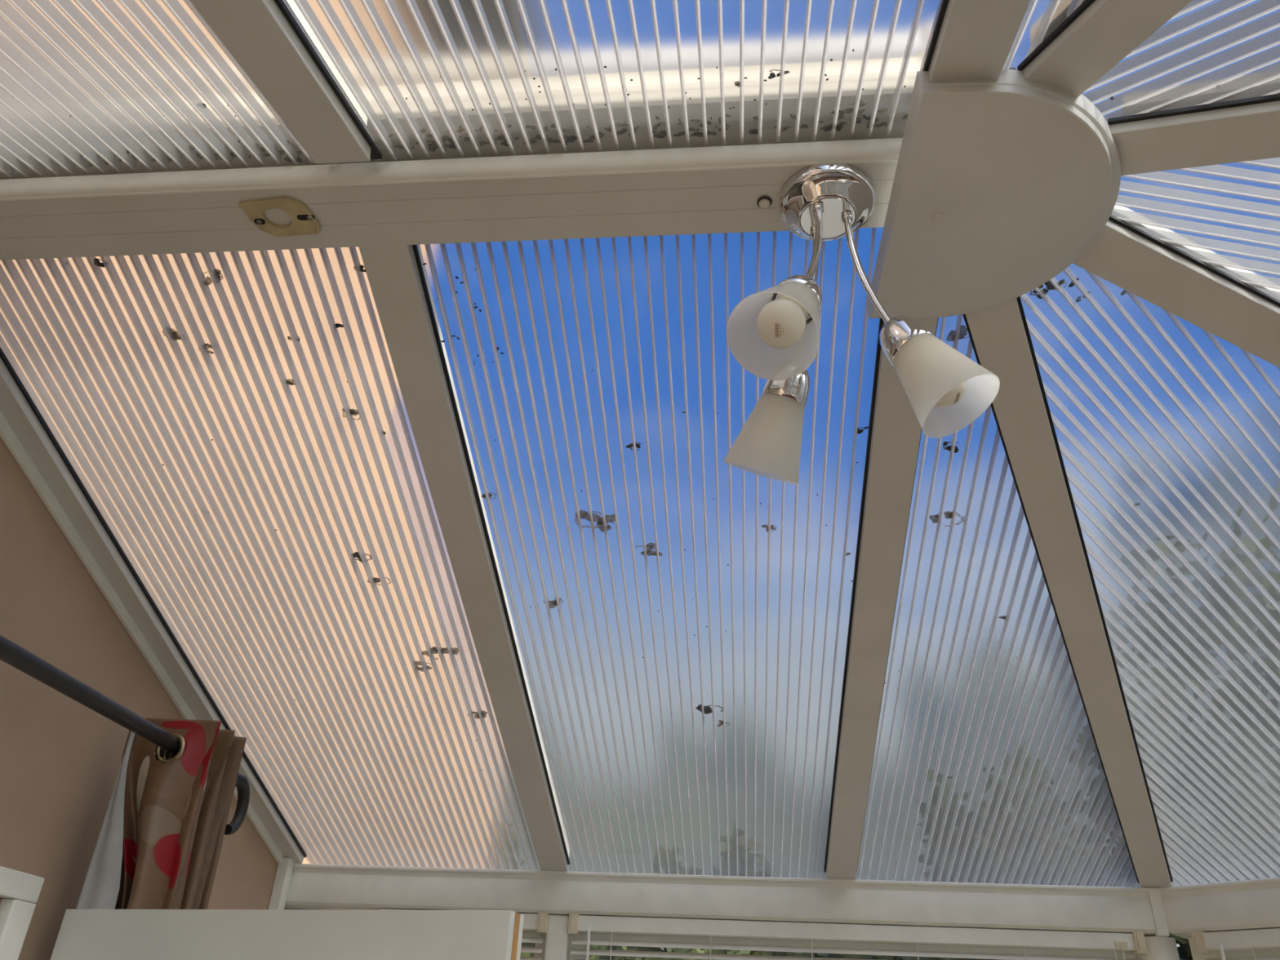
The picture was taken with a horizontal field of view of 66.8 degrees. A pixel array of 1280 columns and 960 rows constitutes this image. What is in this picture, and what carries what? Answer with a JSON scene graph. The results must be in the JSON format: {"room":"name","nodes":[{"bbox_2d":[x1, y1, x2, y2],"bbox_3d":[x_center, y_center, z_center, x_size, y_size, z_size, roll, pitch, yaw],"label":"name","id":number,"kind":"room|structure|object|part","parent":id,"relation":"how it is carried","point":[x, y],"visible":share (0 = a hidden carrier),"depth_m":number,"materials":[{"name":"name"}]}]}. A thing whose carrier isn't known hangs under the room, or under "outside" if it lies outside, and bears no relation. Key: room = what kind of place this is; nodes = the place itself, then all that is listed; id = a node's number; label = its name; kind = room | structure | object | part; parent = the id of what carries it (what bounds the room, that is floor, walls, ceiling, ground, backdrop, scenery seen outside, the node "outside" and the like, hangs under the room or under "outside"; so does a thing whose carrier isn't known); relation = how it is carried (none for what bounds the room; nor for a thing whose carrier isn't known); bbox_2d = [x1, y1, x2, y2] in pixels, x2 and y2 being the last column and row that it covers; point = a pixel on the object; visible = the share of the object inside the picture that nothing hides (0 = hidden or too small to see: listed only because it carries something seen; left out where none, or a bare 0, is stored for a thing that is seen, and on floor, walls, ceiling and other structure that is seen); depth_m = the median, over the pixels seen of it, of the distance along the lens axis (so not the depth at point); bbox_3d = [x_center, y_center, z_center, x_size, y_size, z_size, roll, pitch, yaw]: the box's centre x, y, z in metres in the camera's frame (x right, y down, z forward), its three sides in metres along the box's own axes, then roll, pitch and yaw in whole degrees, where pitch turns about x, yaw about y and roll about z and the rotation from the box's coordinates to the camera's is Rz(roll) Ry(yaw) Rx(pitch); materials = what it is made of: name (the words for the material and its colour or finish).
{"room":"sunroom","nodes":[
{"label":"sunroom","id":0,"kind":"room"},
{"bbox_2d":[0,436,309,959],"bbox_3d":[-1.152,-0.285,0.472,0.220,4.680,8.300,-1,-31,6],"label":"wall","id":1,"kind":"structure","parent":0,"point":[60,758],"depth_m":1.55,"materials":[{"name":"beige paint"}]},
{"bbox_2d":[0,866,44,959],"bbox_3d":[-1.009,1.190,0.492,0.024,2.023,1.100,-1,-31,6],"label":"door frame","id":2,"kind":"structure","parent":1,"relation":"attached to","point":[20,890],"depth_m":1.42,"materials":[{"name":"white plastic"}]},
{"bbox_2d":[0,635,249,835],"bbox_3d":[-0.925,0.009,0.845,0.149,0.125,2.381,-1,-31,6],"label":"pole","id":3,"kind":"object","parent":1,"relation":"attached to","point":[11,653],"visible":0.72,"depth_m":1.43,"materials":[{"name":"black metal"}]},
{"bbox_3d":[-0.872,-0.037,0.835,0.026,0.026,2.325,-1,-31,6],"label":"rod","id":4,"kind":"part","parent":3,"relation":"part of","materials":[{"name":"black metal"}]},
{"bbox_2d":[75,717,246,909],"bbox_3d":[-0.829,1.374,1.129,0.160,2.200,0.168,-1,-31,6],"label":"curtain","id":5,"kind":"object","parent":3,"relation":"hanging from","point":[158,846],"visible":0.77,"depth_m":1.58,"materials":[{"name":"fabric"}]},
{"bbox_2d":[0,346,306,863],"bbox_3d":[-0.953,-0.107,1.090,0.048,0.520,3.147,-1,-31,6],"label":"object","id":6,"kind":"object","parent":1,"relation":"attached to","point":[24,430],"visible":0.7,"depth_m":1.64,"materials":[{"name":"white plastic"}]},
{"bbox_2d":[0,246,545,871],"bbox_3d":[-0.558,0.326,1.800,0.606,0.529,1.618,-1,-31,6],"label":"roof panel","id":7,"kind":"object","parent":6,"relation":"on","point":[238,424],"visible":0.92,"depth_m":1.57,"materials":[{"name":"clear plastic"}]},
{"bbox_2d":[267,857,293,909],"bbox_3d":[-0.877,1.834,1.724,0.026,2.196,0.030,-1,-31,6],"label":"strip","id":8,"kind":"object","parent":1,"relation":"attached to","point":[284,870],"visible":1,"depth_m":2.25,"materials":[{"name":"white plastic"}]},
{"bbox_2d":[50,909,524,959],"bbox_3d":[-0.561,1.472,0.899,0.748,1.975,0.048,-7,-32,16],"label":"cabinet","id":9,"kind":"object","parent":1,"relation":"in","point":[83,934],"depth_m":1.36,"materials":[{"name":"white laminate"}]},
{"bbox_2d":[0,137,902,260],"bbox_3d":[-0.330,-0.330,1.158,1.279,0.032,0.113,-1,-31,6],"label":"ridge beam","id":10,"kind":"structure","parent":1,"relation":"attached to","point":[715,189],"depth_m":1.13,"materials":[{"name":"white plastic"}]},
{"bbox_2d":[0,0,314,177],"bbox_3d":[-0.716,-0.564,0.334,0.606,0.534,1.632,-1,-31,6],"label":"roof panel","id":11,"kind":"object","parent":10,"relation":"attached to","point":[99,83],"visible":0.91,"depth_m":1.01,"materials":[{"name":"clear plastic"}]},
{"bbox_2d":[239,195,319,236],"bbox_3d":[-0.428,-0.314,1.159,0.084,0.006,0.060,-1,-31,6],"label":"mounting plate","id":12,"kind":"object","parent":10,"relation":"attached to","point":[304,222],"visible":1,"depth_m":1.16,"materials":[{"name":"beige plastic"}]},
{"bbox_3d":[-0.342,-0.351,1.115,1.265,0.022,0.014,-1,-31,6],"label":"quadrant trim","id":13,"kind":"part","parent":10,"relation":"part of","materials":[{"name":"white plastic"}]},
{"bbox_2d":[0,123,905,179],"bbox_3d":[-0.257,-0.423,1.206,1.414,0.152,0.188,-1,-31,6],"label":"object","id":14,"kind":"structure","parent":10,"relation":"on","point":[860,132],"depth_m":1.11,"materials":[{"name":"white plastic"}]},
{"bbox_2d":[282,0,942,160],"bbox_3d":[-0.086,-0.573,0.266,0.644,0.531,1.623,-1,-31,6],"label":"roof panel","id":15,"kind":"object","parent":10,"relation":"on","point":[424,73],"visible":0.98,"depth_m":0.96,"materials":[{"name":"clear plastic"}]},
{"bbox_2d":[417,226,883,879],"bbox_3d":[0.072,0.318,1.737,0.644,0.529,1.618,-1,-31,6],"label":"roof panel","id":16,"kind":"object","parent":10,"relation":"on","point":[679,614],"visible":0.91,"depth_m":1.53,"materials":[{"name":"clear plastic"}]},
{"bbox_2d":[756,195,772,208],"bbox_3d":[0.142,-0.317,1.109,0.017,0.006,0.017,-1,-31,6],"label":"plug","id":17,"kind":"object","parent":10,"relation":"attached to","point":[764,202],"visible":1,"depth_m":1.11,"materials":[{"name":"plastic"}]},
{"bbox_2d":[723,161,999,484],"bbox_3d":[0.219,-0.183,1.020,0.266,0.320,0.300,-1,-31,6],"label":"ceiling lamp","id":18,"kind":"object","parent":10,"relation":"attached to","point":[773,333],"visible":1,"depth_m":0.96,"materials":[{"name":"white glass"}]},
{"bbox_3d":[0.136,-0.041,1.062,0.090,0.111,0.098,-1,-31,6],"label":"lamp shade","id":19,"kind":"part","parent":18,"relation":"part of","materials":[{"name":"white glass"}]},
{"bbox_3d":[0.123,-0.149,0.891,0.087,0.109,0.098,-1,-31,6],"label":"lamp shade","id":20,"kind":"part","parent":18,"relation":"part of","materials":[{"name":"white glass"}]},
{"bbox_2d":[774,323,783,337],"bbox_3d":[0.125,-0.135,0.872,0.008,0.008,0.011,-1,-31,6],"label":"print","id":21,"kind":"object","parent":18,"relation":"attached to","point":[779,327],"depth_m":0.87},
{"bbox_3d":[0.130,-0.147,0.894,0.045,0.054,0.046,-1,-31,6],"label":"light bulb","id":22,"kind":"part","parent":18,"relation":"part of","materials":[{"name":"white glass"}]},
{"bbox_3d":[0.179,-0.243,1.016,0.008,0.159,0.054,-20,-38,33],"label":"arm","id":23,"kind":"part","parent":18,"relation":"part of","materials":[{"name":"silver metal"}]},
{"bbox_3d":[0.184,-0.203,1.080,0.008,0.163,0.057,18,-34,-24],"label":"arm","id":24,"kind":"part","parent":18,"relation":"part of","materials":[{"name":"silver metal"}]},
{"bbox_3d":[0.244,-0.225,1.037,0.043,0.164,0.008,-4,-31,10],"label":"arm","id":25,"kind":"part","parent":18,"relation":"part of","materials":[{"name":"silver metal"}]},
{"bbox_3d":[0.298,-0.099,0.947,0.097,0.107,0.085,-1,-31,6],"label":"lamp shade","id":26,"kind":"part","parent":18,"relation":"part of","materials":[{"name":"white glass"}]},
{"bbox_3d":[0.294,-0.097,0.948,0.046,0.054,0.045,-1,-31,6],"label":"light bulb","id":27,"kind":"part","parent":18,"relation":"part of","materials":[{"name":"white glass"}]},
{"bbox_2d":[1002,0,1084,70],"bbox_3d":[0.591,-0.586,0.177,0.706,0.518,1.581,-1,-31,6],"label":"roof panel","id":28,"kind":"object","parent":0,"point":[1041,18],"visible":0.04,"depth_m":0.90,"materials":[{"name":"clear plastic"}]},
{"bbox_3d":[1.310,1.080,-1.242,0.996,0.620,0.996,-1,-31,6],"label":"wall","id":29,"kind":"structure","parent":0,"visible":0},
{"bbox_3d":[1.351,0.184,-0.702,0.943,1.475,0.943,-1,-31,6],"label":"window","id":30,"kind":"structure","parent":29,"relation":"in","visible":0},
{"bbox_3d":[1.358,-0.475,-0.273,0.981,0.092,0.981,-1,-31,6],"label":"beam","id":31,"kind":"structure","parent":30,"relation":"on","visible":0},
{"bbox_2d":[1017,0,1191,97],"bbox_3d":[0.621,-0.581,0.186,0.070,0.500,1.576,11,-32,-14],"label":"rafter","id":32,"kind":"object","parent":31,"relation":"on","point":[1098,34],"visible":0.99,"depth_m":0.87,"materials":[{"name":"white plastic"}]},
{"bbox_2d":[1082,0,1279,122],"bbox_3d":[0.906,-0.456,0.368,1.369,0.518,1.581,25,-37,-32],"label":"roof panel","id":33,"kind":"object","parent":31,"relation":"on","point":[1210,51],"visible":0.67,"depth_m":0.90,"materials":[{"name":"clear plastic"}]},
{"bbox_2d":[1107,93,1279,175],"bbox_3d":[1.175,-0.325,0.570,1.576,0.500,0.070,-13,-34,25],"label":"rafter","id":34,"kind":"object","parent":31,"relation":"on","point":[1248,129],"visible":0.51,"depth_m":0.95,"materials":[{"name":"white plastic"}]},
{"bbox_2d":[1111,157,1279,300],"bbox_3d":[1.220,-0.138,0.875,1.581,0.518,1.369,-1,-31,6],"label":"roof panel","id":35,"kind":"object","parent":34,"relation":"on","point":[1226,216],"visible":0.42,"depth_m":1.06,"materials":[{"name":"clear plastic"}]},
{"bbox_3d":[0.084,2.551,1.310,2.005,0.620,0.110,-1,-31,6],"label":"wall","id":36,"kind":"structure","parent":0,"visible":0},
{"bbox_2d":[379,908,549,959],"bbox_3d":[-0.430,1.548,1.888,0.392,1.309,0.034,-1,-31,6],"label":"blind","id":37,"kind":"object","parent":36,"relation":"attached to","point":[531,922],"visible":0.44,"depth_m":2.18,"materials":[{"name":"white plastic"}]},
{"bbox_2d":[522,915,569,959],"bbox_3d":[-0.528,1.649,1.895,0.688,1.478,0.099,-1,-31,6],"label":"window","id":38,"kind":"structure","parent":36,"relation":"in","point":[525,933],"depth_m":2.18,"materials":[{"name":"white plastic"}]},
{"bbox_3d":[-0.214,1.629,1.837,0.050,1.478,0.038,-1,-31,6],"label":"window mullion","id":39,"kind":"part","parent":38,"relation":"part of","materials":[{"name":"white plastic"}]},
{"bbox_2d":[568,932,1135,959],"bbox_3d":[0.448,1.648,1.813,1.320,1.475,0.060,-1,-31,6],"label":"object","id":40,"kind":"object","parent":36,"relation":"in","point":[684,939],"depth_m":2.15,"materials":[{"name":"white plastic"}]},
{"bbox_2d":[284,863,1169,936],"bbox_3d":[0.143,0.960,2.215,1.978,0.094,0.096,-1,-31,6],"label":"beam","id":41,"kind":"structure","parent":40,"relation":"on","point":[1056,908],"depth_m":2.17,"materials":[{"name":"white plastic"}]},
{"bbox_2d":[358,244,569,871],"bbox_3d":[-0.256,0.292,1.741,0.071,0.530,1.554,-1,-31,6],"label":"rafter","id":42,"kind":"object","parent":41,"relation":"on","point":[395,274],"visible":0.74,"depth_m":1.50,"materials":[{"name":"white plastic"}]},
{"bbox_2d":[823,317,938,879],"bbox_3d":[0.393,0.284,1.676,0.072,0.530,1.554,-1,-31,6],"label":"rafter","id":43,"kind":"object","parent":41,"relation":"on","point":[895,428],"visible":0.59,"depth_m":1.56,"materials":[{"name":"white plastic"}]},
{"bbox_2d":[866,69,1120,318],"bbox_3d":[0.391,-0.293,1.061,0.244,0.049,0.348,-1,-31,6],"label":"ridge end cover","id":44,"kind":"object","parent":43,"relation":"attached to","point":[999,186],"visible":0.99,"depth_m":1.01,"materials":[{"name":"white plastic"}]},
{"bbox_2d":[962,296,1173,888],"bbox_3d":[0.780,0.316,1.669,0.070,0.500,1.576,-13,-34,25],"label":"rafter","id":45,"kind":"object","parent":41,"relation":"on","point":[999,335],"visible":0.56,"depth_m":1.48,"materials":[{"name":"white plastic"}]},
{"bbox_2d":[855,314,1140,887],"bbox_3d":[0.753,0.328,1.685,0.706,0.515,1.572,-1,-31,6],"label":"roof panel","id":46,"kind":"object","parent":45,"relation":"on","point":[987,767],"visible":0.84,"depth_m":1.79,"materials":[{"name":"clear plastic"}]},
{"bbox_2d":[568,913,1147,959],"bbox_3d":[0.430,1.536,1.800,1.238,1.309,0.039,-1,-31,6],"label":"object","id":47,"kind":"object","parent":40,"relation":"attached to","point":[1135,942],"visible":1,"depth_m":2.12,"materials":[{"name":"white plastic"}]},
{"bbox_3d":[-0.089,1.554,1.837,0.002,1.274,0.002,-1,-31,6],"label":"ladder cord","id":48,"kind":"part","parent":47,"relation":"part of","materials":[{"name":"white fabric"}]},
{"bbox_3d":[0.130,1.552,1.816,0.002,1.274,0.002,-1,-31,6],"label":"ladder cord","id":49,"kind":"part","parent":47,"relation":"part of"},
{"bbox_3d":[0.349,1.549,1.794,0.002,1.274,0.002,-1,-31,6],"label":"ladder cord","id":50,"kind":"part","parent":47,"relation":"part of","materials":[{"name":"white fabric"}]},
{"bbox_3d":[1.007,1.317,1.859,0.003,0.775,0.004,25,-37,-32],"label":"pull cord","id":51,"kind":"part","parent":47,"relation":"part of","materials":[{"name":"white fabric"}]},
{"bbox_2d":[1135,936,1179,959],"bbox_3d":[1.082,1.629,1.729,0.089,1.474,0.089,-1,-31,6],"label":"post","id":52,"kind":"object","parent":36,"relation":"on","point":[1158,948],"visible":0.64,"depth_m":2.06,"materials":[{"name":"white plastic"}]},
{"label":"outside","id":53,"kind":"structure","parent":0,"visible":0},
{"bbox_3d":[6.030,8.239,9.039,70.000,0.500,65.000,-1,-31,6],"label":"ground","id":54,"kind":"structure","parent":53,"visible":0},
{"bbox_2d":[520,942,999,959],"bbox_3d":[-4.846,5.606,9.074,16.609,3.158,1.089,-1,-31,6],"label":"hedge","id":55,"kind":"object","parent":54,"relation":"on","point":[523,944],"visible":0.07,"depth_m":8.89,"materials":[{"name":"green plant"}]},
{"bbox_2d":[1168,933,1192,959],"bbox_3d":[5.096,4.308,6.248,3.934,9.345,3.899,-1,-31,6],"label":"tree","id":56,"kind":"object","parent":54,"relation":"on","point":[1184,953],"visible":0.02,"depth_m":6.71,"materials":[{"name":"green plant"}]},
{"bbox_3d":[1.524,2.284,0.749,0.996,0.620,0.996,-1,-31,6],"label":"wall","id":57,"kind":"structure","parent":0,"visible":0},
{"bbox_2d":[1187,937,1279,959],"bbox_3d":[1.565,1.385,1.285,0.060,1.475,1.258,25,-37,-32],"label":"window","id":58,"kind":"structure","parent":57,"relation":"in","point":[1275,951],"depth_m":1.99,"materials":[{"name":"white plastic"}]},
{"bbox_2d":[1158,876,1279,939],"bbox_3d":[1.568,0.698,1.667,0.094,0.092,1.292,25,-37,-32],"label":"beam","id":59,"kind":"structure","parent":58,"relation":"on","point":[1252,904],"depth_m":2.00,"materials":[{"name":"white plastic"}]},
{"bbox_2d":[1072,214,1279,367],"bbox_3d":[1.241,0.047,1.184,1.576,0.500,0.070,11,-32,-14],"label":"rafter","id":60,"kind":"object","parent":59,"relation":"on","point":[1140,263],"visible":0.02,"depth_m":1.11,"materials":[{"name":"white plastic"}]},
{"bbox_2d":[1020,263,1279,886],"bbox_3d":[1.020,0.187,1.432,1.581,0.518,1.369,25,-37,-32],"label":"roof panel","id":61,"kind":"object","parent":60,"relation":"on","point":[1167,429],"visible":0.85,"depth_m":1.43,"materials":[{"name":"clear plastic"}]},
{"bbox_2d":[1191,928,1279,959],"bbox_3d":[1.516,1.283,1.291,0.039,1.309,1.201,25,-37,-32],"label":"blind","id":62,"kind":"object","parent":58,"relation":"attached to","point":[1204,943],"visible":1,"depth_m":1.96,"materials":[{"name":"white plastic"}]},
{"bbox_3d":[0.308,-0.053,-1.014,0.974,1.475,0.060,-1,-31,6],"label":"window","id":63,"kind":"structure","parent":0,"visible":0},
{"bbox_3d":[-0.155,-0.700,-0.527,1.972,0.092,0.094,-1,-31,6],"label":"beam","id":64,"kind":"structure","parent":63,"relation":"on","visible":0},
{"bbox_2d":[189,0,382,164],"bbox_3d":[-0.408,-0.557,0.327,0.071,0.520,1.538,-1,-31,6],"label":"rafter","id":65,"kind":"object","parent":64,"relation":"on","point":[264,37],"visible":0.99,"depth_m":0.94,"materials":[{"name":"white plastic"}]},
{"bbox_2d":[922,0,1030,81],"bbox_3d":[0.240,-0.569,0.255,0.072,0.520,1.523,-1,-31,6],"label":"rafter","id":66,"kind":"object","parent":64,"relation":"on","point":[971,40],"visible":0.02,"depth_m":0.87,"materials":[{"name":"white plastic"}]}
]}

